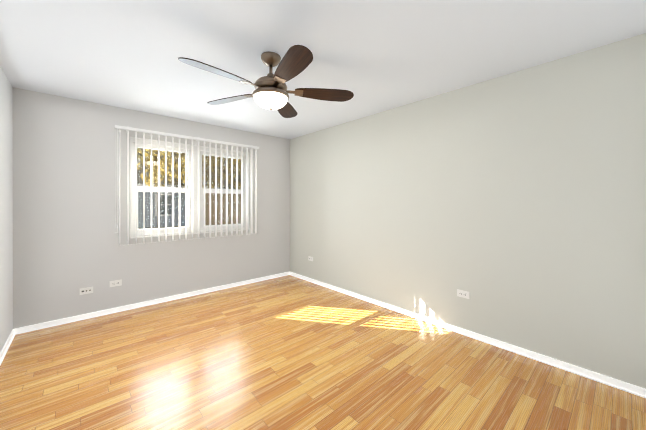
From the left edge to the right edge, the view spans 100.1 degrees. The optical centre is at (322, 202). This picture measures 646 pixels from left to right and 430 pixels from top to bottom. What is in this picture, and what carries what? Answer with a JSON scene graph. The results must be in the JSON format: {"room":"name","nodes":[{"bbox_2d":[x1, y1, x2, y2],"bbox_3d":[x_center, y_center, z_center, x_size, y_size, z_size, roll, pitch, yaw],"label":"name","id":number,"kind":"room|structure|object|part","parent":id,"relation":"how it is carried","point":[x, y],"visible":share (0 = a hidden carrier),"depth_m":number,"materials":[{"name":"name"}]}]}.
{"room":"empty bedroom","nodes":[
{"label":"empty bedroom","id":0,"kind":"room"},
{"bbox_2d":[0,67,12,352],"bbox_3d":[-1.227,0.087,0.517,0.150,2.440,5.945,0,0,-42],"label":"wall","id":1,"kind":"structure","parent":0,"point":[6,224],"depth_m":2.44,"materials":[{"name":"white paint"}]},
{"bbox_2d":[0,328,16,364],"bbox_3d":[-1.164,1.278,0.576,0.020,0.058,5.645,0,0,-42],"label":"baseboard","id":2,"kind":"structure","parent":1,"relation":"attached to","point":[14,331],"depth_m":2.41,"materials":[{"name":"white wood"}]},
{"bbox_2d":[12,87,289,328],"bbox_3d":[-1.878,0.083,3.828,3.310,2.440,0.150,0,0,-42],"label":"wall","id":3,"kind":"structure","parent":0,"point":[66,247],"depth_m":3.11,"materials":[{"name":"white paint"}]},
{"bbox_2d":[80,287,92,294],"bbox_3d":[-2.646,0.989,3.026,0.115,0.070,0.018,0,0,-42],"label":"outlet","id":4,"kind":"object","parent":3,"relation":"attached to","point":[87,290],"visible":1,"depth_m":3.03,"materials":[{"name":"white plastic"}]},
{"bbox_2d":[110,279,121,286],"bbox_3d":[-2.455,0.958,3.204,0.115,0.070,0.009,0,0,-42],"label":"duplex electrical outlet","id":5,"kind":"object","parent":3,"relation":"attached to","point":[114,283],"visible":1,"depth_m":3.20,"materials":[{"name":"white plastic"}]},
{"bbox_2d":[17,272,289,333],"bbox_3d":[-1.823,1.274,3.762,3.240,0.058,0.024,0,0,-42],"label":"baseboard","id":6,"kind":"structure","parent":3,"relation":"attached to","point":[34,327],"depth_m":3.31,"materials":[{"name":"white wood"}]},
{"bbox_2d":[130,137,248,238],"bbox_3d":[-1.807,-0.183,3.869,1.570,1.248,0.135,0,0,-42],"label":"window","id":7,"kind":"structure","parent":3,"relation":"in","point":[195,180],"depth_m":3.81,"materials":[{"name":"white plastic"}]},
{"bbox_2d":[115,125,258,245],"bbox_3d":[-1.743,-0.199,3.775,1.848,1.409,0.111,0,0,-42],"label":"window blinds","id":8,"kind":"object","parent":7,"relation":"attached to","point":[144,131],"visible":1,"depth_m":3.69,"materials":[{"name":"white plastic"}]},
{"bbox_3d":[-1.821,-0.180,3.885,1.418,1.043,0.042,0,0,-42],"label":"glass","id":9,"kind":"part","parent":7,"relation":"part of","materials":[{"name":"clear glass"}]},
{"bbox_3d":[-1.815,-0.180,3.878,1.500,1.135,0.086,0,0,-42],"label":"window sash","id":10,"kind":"part","parent":7,"relation":"part of","materials":[{"name":"white plastic"}]},
{"bbox_2d":[0,275,645,429],"bbox_3d":[0.059,1.355,1.676,3.610,0.100,5.945,0,0,-42],"label":"floor","id":11,"kind":"structure","parent":0,"point":[288,352],"depth_m":2.04,"materials":[{"name":"brown wood"}]},
{"bbox_2d":[0,0,645,138],"bbox_3d":[0.059,-1.185,1.673,3.610,0.100,5.945,0,0,-42],"label":"ceiling","id":12,"kind":"structure","parent":0,"point":[376,56],"depth_m":1.97,"materials":[{"name":"white paint"}]},
{"bbox_2d":[178,45,353,117],"bbox_3d":[-0.433,-0.928,2.069,1.236,0.414,1.269,0,0,-42],"label":"fan","id":13,"kind":"object","parent":12,"relation":"hanging from","point":[270,91],"visible":1,"depth_m":2.01,"materials":[{"name":"brown wood"}]},
{"bbox_3d":[-0.698,-0.870,1.799,0.480,0.006,0.153,0,13,-45],"label":"blade","id":14,"kind":"part","parent":13,"relation":"part of","materials":[{"name":"brown wood"}]},
{"bbox_3d":[-0.790,-0.871,2.290,0.480,0.006,0.153,0,13,27],"label":"blade","id":15,"kind":"part","parent":13,"relation":"part of","materials":[{"name":"brown wood"}]},
{"bbox_3d":[-0.406,-0.775,2.108,0.262,0.085,0.262,0,0,-42],"label":"lamp shade","id":16,"kind":"part","parent":13,"relation":"part of","materials":[{"name":"white glass"}]},
{"bbox_3d":[-0.352,-0.871,2.530,0.153,0.006,0.480,-13,-2,9],"label":"blade","id":17,"kind":"part","parent":13,"relation":"part of","materials":[{"name":"brown wood"}]},
{"label":"blade","id":18,"kind":"part","parent":13,"relation":"part of","materials":[{"name":"brown wood"}]},
{"bbox_3d":[0.012,-0.871,2.187,0.480,0.006,0.153,0,-13,-9],"label":"blade","id":19,"kind":"part","parent":13,"relation":"part of","materials":[{"name":"brown wood"}]},
{"bbox_2d":[290,33,645,388],"bbox_3d":[0.861,0.083,3.370,0.150,2.440,4.495,0,0,-42],"label":"wall","id":20,"kind":"structure","parent":0,"point":[513,204],"depth_m":2.40,"materials":[{"name":"white paint"}]},
{"bbox_2d":[457,289,468,298],"bbox_3d":[1.383,0.904,2.671,0.009,0.070,0.115,0,0,-42],"label":"electrical outlet","id":21,"kind":"object","parent":20,"relation":"attached to","point":[463,293],"visible":1,"depth_m":2.67,"materials":[{"name":"white plastic"}]},
{"bbox_2d":[290,272,645,397],"bbox_3d":[0.798,1.274,3.315,0.020,0.058,4.195,0,0,-42],"label":"baseboard","id":22,"kind":"structure","parent":20,"relation":"attached to","point":[610,381],"depth_m":2.39,"materials":[{"name":"white wood"}]},
{"label":"outside","id":23,"kind":"structure","parent":0,"visible":0},
{"bbox_2d":[138,223,230,228],"bbox_3d":[-21.418,1.968,30.557,90.000,0.200,65.685,0,0,-42],"label":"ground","id":24,"kind":"structure","parent":23,"point":[163,227],"depth_m":20.34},
{"bbox_2d":[137,149,202,227],"bbox_3d":[-7.718,-2.024,13.182,5.868,7.828,4.629,0,0,-42],"label":"tree","id":25,"kind":"object","parent":24,"relation":"on","point":[160,174],"depth_m":12.88,"materials":[{"name":"grey plant"}]},
{"bbox_2d":[137,167,240,227],"bbox_3d":[-15.257,-0.549,24.451,19.600,4.850,9.800,0,0,-42],"label":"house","id":26,"kind":"structure","parent":24,"relation":"on","point":[162,197],"depth_m":20.92,"materials":[{"name":"grey"}]},
{"bbox_2d":[137,148,240,193],"bbox_3d":[-4.820,-1.591,10.628,5.988,6.971,4.274,0,0,-42],"label":"tree","id":27,"kind":"object","parent":24,"relation":"on","point":[155,171],"depth_m":9.21,"materials":[{"name":"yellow plant"}]},
{"bbox_2d":[137,148,240,188],"bbox_3d":[-4.087,-1.804,11.524,6.315,7.393,5.143,0,0,-42],"label":"tree","id":28,"kind":"object","parent":24,"relation":"on","point":[218,163],"depth_m":10.00,"materials":[{"name":"grey plant"}]},
{"bbox_2d":[139,150,238,224],"bbox_3d":[-7.149,-2.476,16.096,6.587,8.726,5.421,0,0,-42],"label":"tree","id":29,"kind":"object","parent":24,"relation":"on","point":[146,154],"depth_m":15.13,"materials":[{"name":"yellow plant"}]},
{"bbox_2d":[152,152,234,186],"bbox_3d":[-7.982,-2.760,18.813,7.530,9.286,4.517,0,0,-42],"label":"tree","id":30,"kind":"object","parent":24,"relation":"on","point":[176,175],"depth_m":17.22,"materials":[{"name":"grey plant"}]},
{"bbox_2d":[170,153,240,188],"bbox_3d":[-4.379,-1.731,13.181,7.038,7.244,4.424,0,0,-42],"label":"tree","id":31,"kind":"object","parent":24,"relation":"on","point":[212,184],"depth_m":12.57,"materials":[{"name":"grey plant"}]},
{"bbox_2d":[205,193,240,224],"bbox_3d":[-0.124,0.744,10.593,9.265,2.300,0.150,0,0,-42],"label":"fence","id":32,"kind":"object","parent":24,"relation":"on","point":[219,208],"depth_m":7.95,"materials":[{"name":"brown wood"}]},
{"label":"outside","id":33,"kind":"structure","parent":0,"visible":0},
{"bbox_2d":[137,148,229,170],"bbox_3d":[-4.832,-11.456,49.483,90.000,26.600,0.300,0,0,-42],"label":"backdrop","id":34,"kind":"structure","parent":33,"point":[140,158],"depth_m":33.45,"materials":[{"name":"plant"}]}
]}

